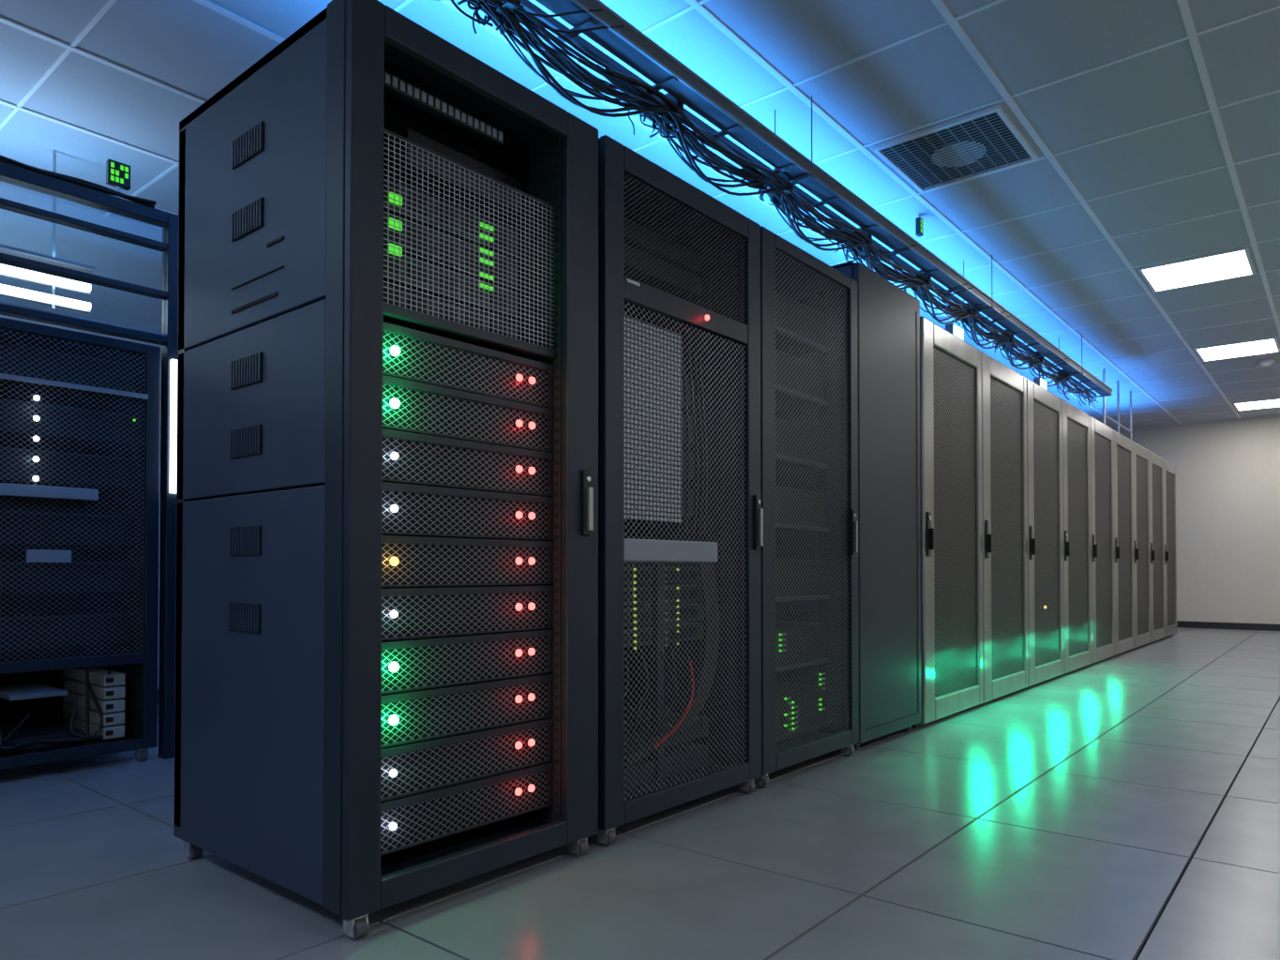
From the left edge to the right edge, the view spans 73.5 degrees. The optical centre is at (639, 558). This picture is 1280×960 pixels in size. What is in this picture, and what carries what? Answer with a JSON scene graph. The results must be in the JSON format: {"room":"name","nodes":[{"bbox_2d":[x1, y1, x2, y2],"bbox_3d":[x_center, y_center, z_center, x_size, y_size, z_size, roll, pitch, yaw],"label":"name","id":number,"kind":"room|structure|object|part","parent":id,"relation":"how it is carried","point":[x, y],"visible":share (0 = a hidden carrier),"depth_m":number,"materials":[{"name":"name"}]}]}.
{"room":"server room","nodes":[
{"label":"server room","id":0,"kind":"room"},
{"bbox_2d":[0,184,162,689],"bbox_3d":[-0.617,-0.516,8.117,0.100,3.010,16.900,-1,-1,40],"label":"wall","id":1,"kind":"structure","parent":0,"point":[113,259],"depth_m":4.99,"materials":[{"name":"grey paint"}]},
{"bbox_2d":[0,263,91,313],"bbox_3d":[-2.913,-1.298,4.191,0.090,0.166,0.377,-1,-1,40],"label":"strip light","id":2,"kind":"object","parent":1,"relation":"hanging from","point":[52,299],"depth_m":4.19,"materials":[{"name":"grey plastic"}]},
{"bbox_2d":[0,223,95,273],"bbox_3d":[-2.908,-1.532,4.200,0.090,0.205,0.394,-1,-1,40],"label":"strip light","id":3,"kind":"object","parent":1,"relation":"hanging from","point":[52,260],"depth_m":4.20,"materials":[{"name":"grey"}]},
{"bbox_2d":[0,627,1279,959],"bbox_3d":[2.886,0.919,5.194,9.000,0.060,16.900,-1,-1,40],"label":"floor","id":4,"kind":"structure","parent":0,"point":[1125,805],"depth_m":2.38,"materials":[{"name":"tile"}]},
{"bbox_2d":[0,316,160,769],"bbox_3d":[-2.678,-0.024,3.610,0.870,1.780,0.900,-1,-1,40],"label":"rack","id":5,"kind":"object","parent":4,"relation":"on","point":[80,412],"visible":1,"depth_m":3.59,"materials":[{"name":"metal"}]},
{"bbox_3d":[-2.368,-0.240,3.356,0.001,1.285,0.800,-1,-1,40],"label":"door","id":6,"kind":"part","parent":5,"relation":"part of","materials":[{"name":"black metal"}]},
{"bbox_2d":[0,162,178,759],"bbox_3d":[-2.678,-0.327,3.003,0.070,2.370,2.000,-1,-1,40],"label":"frame","id":7,"kind":"object","parent":4,"relation":"on","point":[11,174],"visible":0.92,"depth_m":3.70,"materials":[{"name":"paint"}]},
{"bbox_2d":[0,154,156,208],"bbox_3d":[-2.682,-1.540,3.024,0.055,0.036,1.803,-1,-1,40],"label":"cable bundle","id":8,"kind":"object","parent":7,"relation":"on","point":[70,179],"visible":0.93,"depth_m":3.49,"materials":[{"name":"black plastic"}]},
{"bbox_2d":[8,184,165,333],"bbox_3d":[-2.676,-1.217,3.014,0.006,0.490,1.890,-1,-1,40],"label":"pane","id":9,"kind":"object","parent":7,"relation":"attached to","point":[24,185],"visible":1,"depth_m":3.70,"materials":[{"name":"clear glass"}]},
{"bbox_2d":[105,158,130,197],"bbox_3d":[-2.196,-1.584,3.609,0.032,0.160,0.085,-1,-1,40],"label":"exit sign","id":10,"kind":"object","parent":7,"relation":"attached to","point":[117,173],"visible":1,"depth_m":3.60,"materials":[{"name":"black plastic"}]},
{"bbox_2d":[169,359,177,493],"bbox_3d":[-2.021,-0.572,3.727,0.018,0.580,0.034,-1,-1,40],"label":"light bar","id":11,"kind":"object","parent":7,"relation":"attached to","point":[173,363],"visible":0.64,"depth_m":3.71,"materials":[{"name":"white plastic"}]},
{"bbox_2d":[173,0,598,940],"bbox_3d":[-0.713,-0.200,2.451,0.926,2.100,0.805,-1,-1,40],"label":"rack","id":12,"kind":"object","parent":4,"relation":"on","point":[386,683],"visible":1,"depth_m":2.17,"materials":[{"name":"metal"}]},
{"bbox_3d":[-1.011,-0.234,2.196,0.792,2.038,0.018,-1,-1,40],"label":"panel","id":13,"kind":"part","parent":12,"relation":"part of","materials":[{"name":"paint"}]},
{"bbox_3d":[-0.531,-1.156,2.178,0.024,0.035,0.470,-1,-1,40],"label":"patch panel","id":14,"kind":"part","parent":12,"relation":"part of","materials":[{"name":"grey metal"}]},
{"bbox_2d":[383,131,554,347],"bbox_3d":[-0.438,-0.791,2.186,0.001,0.405,0.610,-1,-1,40],"label":"grille","id":15,"kind":"object","parent":12,"relation":"attached to","point":[405,146],"depth_m":2.18,"materials":[{"name":"grey metal"}]},
{"bbox_3d":[-0.386,-0.232,2.182,0.026,2.044,0.802,-1,-1,40],"label":"door frame","id":16,"kind":"part","parent":12,"relation":"part of","materials":[{"name":"paint"}]},
{"bbox_3d":[-0.146,-0.158,2.429,0.025,0.185,0.030,-1,-1,40],"label":"door handle","id":17,"kind":"part","parent":12,"relation":"part of","materials":[{"name":"black plastic"}]},
{"bbox_2d":[597,135,763,846],"bbox_3d":[-0.163,-0.190,3.115,0.926,2.098,0.860,-1,-1,40],"label":"rack","id":18,"kind":"object","parent":4,"relation":"on","point":[681,514],"visible":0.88,"depth_m":2.94,"materials":[{"name":"metal"}]},
{"bbox_3d":[0.024,-0.443,2.782,0.006,0.644,0.365,-1,-1,40],"label":"perforated panel","id":19,"kind":"part","parent":18,"relation":"part of","materials":[{"name":"grey metal"}]},
{"bbox_2d":[623,538,717,562],"bbox_3d":[0.026,-0.021,2.837,0.220,0.070,0.500,-1,-1,40],"label":"shelf","id":20,"kind":"object","parent":18,"relation":"attached to","point":[635,550],"depth_m":2.75,"materials":[{"name":"grey metal"}]},
{"bbox_3d":[0.164,-0.214,2.844,0.001,1.920,0.710,-1,-1,40],"label":"door","id":21,"kind":"part","parent":18,"relation":"part of","materials":[{"name":"black metal"}]},
{"bbox_3d":[0.435,-0.130,3.129,0.025,0.200,0.030,-1,-1,40],"label":"door handle","id":22,"kind":"part","parent":18,"relation":"part of","materials":[{"name":"black plastic"}]},
{"bbox_2d":[754,225,858,788],"bbox_3d":[0.374,-0.181,3.763,0.926,2.098,0.803,-1,-1,40],"label":"rack","id":23,"kind":"object","parent":4,"relation":"on","point":[809,366],"visible":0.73,"depth_m":3.67,"materials":[{"name":"metal"}]},
{"bbox_3d":[0.353,-0.211,3.780,0.872,2.036,0.803,-1,-1,40],"label":"frame","id":24,"kind":"part","parent":23,"relation":"part of","materials":[{"name":"paint"}]},
{"bbox_3d":[0.709,-0.215,3.502,0.001,1.940,0.658,-1,-1,40],"label":"door","id":25,"kind":"part","parent":23,"relation":"part of","materials":[{"name":"black metal"}]},
{"bbox_3d":[0.934,-0.112,3.732,0.025,0.200,0.026,-1,-1,40],"label":"door handle","id":26,"kind":"part","parent":23,"relation":"part of","materials":[{"name":"black plastic"}]},
{"bbox_2d":[831,261,921,751],"bbox_3d":[0.854,-0.223,4.361,0.902,2.200,0.720,-1,-1,40],"label":"tall cabinet","id":27,"kind":"object","parent":4,"relation":"on","point":[888,317],"visible":0.41,"depth_m":4.04,"materials":[{"name":"metal"}]},
{"bbox_2d":[911,316,983,728],"bbox_3d":[1.407,-0.174,5.004,0.932,2.120,0.916,-1,-1,40],"label":"tall cabinet","id":28,"kind":"object","parent":4,"relation":"on","point":[950,367],"visible":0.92,"depth_m":4.70,"materials":[{"name":"silver metal"}]},
{"bbox_3d":[1.497,-0.122,4.407,0.032,0.230,0.043,-1,-1,40],"label":"door handle","id":29,"kind":"part","parent":28,"relation":"part of","materials":[{"name":"black plastic"}]},
{"bbox_2d":[945,323,963,340],"bbox_3d":[1.996,-1.348,5.444,0.090,0.240,0.180,-1,-1,40],"label":"lamp","id":30,"kind":"object","parent":28,"relation":"attached to","point":[952,328],"visible":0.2,"depth_m":5.38,"materials":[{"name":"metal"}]},
{"bbox_3d":[1.752,-0.190,4.767,0.006,1.865,0.695,-1,-1,40],"label":"door","id":31,"kind":"part","parent":28,"relation":"part of","materials":[{"name":"grey metal"}]},
{"bbox_2d":[976,351,1028,706],"bbox_3d":[1.994,-0.164,5.713,0.932,2.120,0.916,-1,-1,40],"label":"tall cabinet","id":32,"kind":"object","parent":4,"relation":"on","point":[1004,498],"visible":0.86,"depth_m":5.43,"materials":[{"name":"silver metal"}]},
{"bbox_3d":[2.085,-0.113,5.116,0.032,0.230,0.043,-1,-1,40],"label":"door handle","id":33,"kind":"part","parent":32,"relation":"part of","materials":[{"name":"black plastic"}]},
{"bbox_3d":[2.339,-0.180,5.476,0.006,1.865,0.695,-1,-1,40],"label":"door","id":34,"kind":"part","parent":32,"relation":"part of","materials":[{"name":"grey metal"}]},
{"bbox_2d":[1020,378,1063,690],"bbox_3d":[2.582,-0.154,6.422,0.932,2.120,0.916,-1,-1,40],"label":"tall cabinet","id":35,"kind":"object","parent":4,"relation":"on","point":[1044,408],"visible":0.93,"depth_m":6.15,"materials":[{"name":"silver metal"}]},
{"bbox_3d":[2.672,-0.103,5.825,0.032,0.230,0.043,-1,-1,40],"label":"door handle","id":36,"kind":"part","parent":35,"relation":"part of","materials":[{"name":"black plastic"}]},
{"bbox_2d":[1033,376,1046,389],"bbox_3d":[3.240,-1.327,6.945,0.090,0.240,0.180,-1,-1,40],"label":"lamp","id":37,"kind":"object","parent":35,"relation":"attached to","point":[1039,381],"visible":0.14,"depth_m":6.88,"materials":[{"name":"metal"}]},
{"bbox_3d":[2.927,-0.170,6.185,0.006,1.865,0.695,-1,-1,40],"label":"door","id":38,"kind":"part","parent":35,"relation":"part of","materials":[{"name":"grey metal"}]},
{"bbox_2d":[1055,399,1092,677],"bbox_3d":[3.170,-0.144,7.131,0.932,2.120,0.916,-1,-1,40],"label":"tall cabinet","id":39,"kind":"object","parent":4,"relation":"on","point":[1076,532],"visible":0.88,"depth_m":6.86,"materials":[{"name":"silver metal"}]},
{"bbox_3d":[3.260,-0.093,6.534,0.032,0.230,0.043,-1,-1,40],"label":"door handle","id":40,"kind":"part","parent":39,"relation":"part of","materials":[{"name":"black plastic"}]},
{"bbox_3d":[3.515,-0.160,6.894,0.006,1.865,0.695,-1,-1,40],"label":"door","id":41,"kind":"part","parent":39,"relation":"part of","materials":[{"name":"grey metal"}]},
{"bbox_2d":[1084,415,1114,666],"bbox_3d":[3.757,-0.135,7.840,0.932,2.120,0.916,-1,-1,40],"label":"tall cabinet","id":42,"kind":"object","parent":4,"relation":"on","point":[1102,438],"visible":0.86,"depth_m":7.59,"materials":[{"name":"silver metal"}]},
{"bbox_3d":[3.848,-0.083,7.243,0.032,0.230,0.043,-1,-1,40],"label":"door handle","id":43,"kind":"part","parent":42,"relation":"part of","materials":[{"name":"black plastic"}]},
{"bbox_3d":[4.102,-0.150,7.603,0.006,1.865,0.695,-1,-1,40],"label":"door","id":44,"kind":"part","parent":42,"relation":"part of","materials":[{"name":"grey metal"}]},
{"bbox_2d":[1108,429,1134,658],"bbox_3d":[4.345,-0.125,8.549,0.932,2.120,0.916,-1,-1,40],"label":"tall cabinet","id":45,"kind":"object","parent":4,"relation":"on","point":[1123,478],"visible":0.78,"depth_m":8.30,"materials":[{"name":"silver metal"}]},
{"bbox_3d":[4.435,-0.073,7.952,0.032,0.230,0.043,-1,-1,40],"label":"door handle","id":46,"kind":"part","parent":45,"relation":"part of","materials":[{"name":"black plastic"}]},
{"bbox_3d":[4.690,-0.141,8.312,0.006,1.865,0.695,-1,-1,40],"label":"door","id":47,"kind":"part","parent":45,"relation":"part of","materials":[{"name":"grey metal"}]},
{"bbox_2d":[1129,441,1150,650],"bbox_3d":[4.933,-0.115,9.258,0.932,2.120,0.916,-1,-1,40],"label":"tall cabinet","id":48,"kind":"object","parent":4,"relation":"on","point":[1140,455],"visible":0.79,"depth_m":9.02,"materials":[{"name":"silver metal"}]},
{"bbox_3d":[5.023,-0.063,8.661,0.032,0.230,0.043,-1,-1,40],"label":"door handle","id":49,"kind":"part","parent":48,"relation":"part of","materials":[{"name":"black plastic"}]},
{"bbox_3d":[5.278,-0.131,9.021,0.006,1.865,0.695,-1,-1,40],"label":"door","id":50,"kind":"part","parent":48,"relation":"part of","materials":[{"name":"grey metal"}]},
{"bbox_2d":[1146,451,1165,644],"bbox_3d":[5.520,-0.105,9.967,0.932,2.120,0.916,-1,-1,40],"label":"tall cabinet","id":51,"kind":"object","parent":4,"relation":"on","point":[1156,463],"visible":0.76,"depth_m":9.73,"materials":[{"name":"silver metal"}]},
{"bbox_3d":[5.611,-0.053,9.370,0.032,0.230,0.043,-1,-1,40],"label":"door handle","id":52,"kind":"part","parent":51,"relation":"part of","materials":[{"name":"black plastic"}]},
{"bbox_3d":[5.865,-0.121,9.730,0.006,1.865,0.695,-1,-1,40],"label":"door","id":53,"kind":"part","parent":51,"relation":"part of","materials":[{"name":"grey metal"}]},
{"bbox_2d":[1159,459,1177,639],"bbox_3d":[6.108,-0.095,10.676,0.932,2.120,0.916,-1,-1,40],"label":"tall cabinet","id":54,"kind":"object","parent":4,"relation":"on","point":[1169,470],"visible":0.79,"depth_m":10.45,"materials":[{"name":"silver metal"}]},
{"bbox_3d":[6.198,-0.043,10.079,0.032,0.230,0.043,-1,-1,40],"label":"door handle","id":55,"kind":"part","parent":54,"relation":"part of","materials":[{"name":"black plastic"}]},
{"bbox_3d":[6.453,-0.111,10.439,0.006,1.865,0.695,-1,-1,40],"label":"door","id":56,"kind":"part","parent":54,"relation":"part of","materials":[{"name":"grey metal"}]},
{"bbox_2d":[0,0,1279,429],"bbox_3d":[2.886,-2.036,5.235,9.000,0.050,16.900,-1,-1,40],"label":"ceiling","id":57,"kind":"structure","parent":0,"point":[188,46],"depth_m":3.91,"materials":[{"name":"tile"}]},
{"bbox_2d":[0,0,1279,430],"bbox_3d":[2.886,-2.008,5.235,9.000,0.009,16.900,-1,-1,40],"label":"grid","id":58,"kind":"object","parent":57,"relation":"attached to","point":[1192,34],"visible":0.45,"depth_m":4.05,"materials":[{"name":"white metal"}]},
{"bbox_2d":[495,0,1113,397],"bbox_3d":[1.666,-1.819,5.010,0.205,0.390,9.400,-1,-1,40],"label":"cable tray","id":59,"kind":"object","parent":57,"relation":"hanging from","point":[627,43],"visible":0.73,"depth_m":3.58,"materials":[{"name":"grey metal"}]},
{"bbox_2d":[436,0,1098,408],"bbox_3d":[1.626,-1.605,5.030,0.294,0.240,9.188,-1,-1,40],"label":"cable bundle","id":60,"kind":"object","parent":59,"relation":"hanging from","point":[648,106],"visible":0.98,"depth_m":3.41,"materials":[{"name":"black plastic"}]},
{"bbox_2d":[915,214,923,237],"bbox_3d":[1.641,-1.954,5.031,0.032,0.120,0.050,-1,-1,40],"label":"exit sign","id":61,"kind":"object","parent":57,"relation":"attached to","point":[919,221],"visible":1,"depth_m":5.02,"materials":[{"name":"black plastic"}]},
{"bbox_2d":[872,104,1038,193],"bbox_3d":[1.571,-2.013,4.259,0.600,0.020,0.620,-1,-1,40],"label":"ceiling air vent","id":62,"kind":"object","parent":57,"relation":"in","point":[984,142],"depth_m":4.23,"materials":[{"name":"grey metal"}]},
{"bbox_2d":[1102,369,1131,439],"bbox_3d":[5.262,-1.562,9.429,0.028,0.780,1.424,-1,-1,40],"label":"conduit pipes","id":63,"kind":"object","parent":57,"relation":"attached to","point":[1105,415],"visible":0.74,"depth_m":9.42,"materials":[{"name":"metal"}]},
{"bbox_2d":[1137,246,1255,292],"bbox_3d":[3.867,-1.991,5.948,0.620,0.016,0.620,-1,-1,40],"label":"frame","id":64,"kind":"object","parent":57,"relation":"attached to","point":[1245,248],"visible":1,"depth_m":5.80,"materials":[{"name":"white metal"}]},
{"bbox_2d":[1142,250,1251,290],"bbox_3d":[3.867,-1.990,5.948,0.580,0.005,0.580,-1,-1,40],"label":"diffuser","id":65,"kind":"object","parent":64,"relation":"attached to","point":[1232,264],"visible":1,"depth_m":5.94,"materials":[{"name":"white plastic"}]},
{"bbox_2d":[1193,336,1279,361],"bbox_3d":[5.628,-1.962,8.073,0.620,0.016,0.620,-1,-1,40],"label":"frame","id":66,"kind":"object","parent":57,"relation":"attached to","point":[1272,338],"visible":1,"depth_m":7.92,"materials":[{"name":"white metal"}]},
{"bbox_2d":[1197,339,1278,361],"bbox_3d":[5.628,-1.960,8.073,0.580,0.005,0.580,-1,-1,40],"label":"diffuser","id":67,"kind":"object","parent":66,"relation":"attached to","point":[1269,345],"visible":1,"depth_m":8.07,"materials":[{"name":"white plastic"}]},
{"bbox_2d":[1232,398,1279,410],"bbox_3d":[7.807,-1.925,10.702,0.620,0.016,0.620,-1,-1,40],"label":"frame","id":68,"kind":"object","parent":57,"relation":"attached to","point":[1235,406],"visible":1,"depth_m":10.61,"materials":[{"name":"white metal"}]},
{"bbox_2d":[1234,399,1279,410],"bbox_3d":[7.807,-1.923,10.702,0.580,0.005,0.580,-1,-1,40],"label":"diffuser","id":69,"kind":"object","parent":68,"relation":"attached to","point":[1276,402],"visible":1,"depth_m":10.72,"materials":[{"name":"white plastic"}]},
{"bbox_2d":[1259,359,1274,366],"bbox_3d":[6.223,-1.934,8.508,0.120,0.052,0.120,-1,-1,40],"label":"smoke detector","id":70,"kind":"object","parent":57,"relation":"attached to","point":[1268,362],"visible":1,"depth_m":8.48,"materials":[{"name":"white plastic"}]},
{"bbox_2d":[1115,414,1279,631],"bbox_3d":[8.310,-0.465,11.758,9.200,3.010,0.100,-1,-1,40],"label":"wall","id":71,"kind":"structure","parent":0,"point":[1227,472],"depth_m":11.86,"materials":[{"name":"beige paint"}]},
{"bbox_2d":[1176,620,1279,631],"bbox_3d":[8.273,0.934,11.695,9.000,0.090,0.015,-1,-1,40],"label":"baseboard","id":72,"kind":"structure","parent":71,"relation":"attached to","point":[1181,624],"depth_m":11.81,"materials":[{"name":"grey"}]}
]}

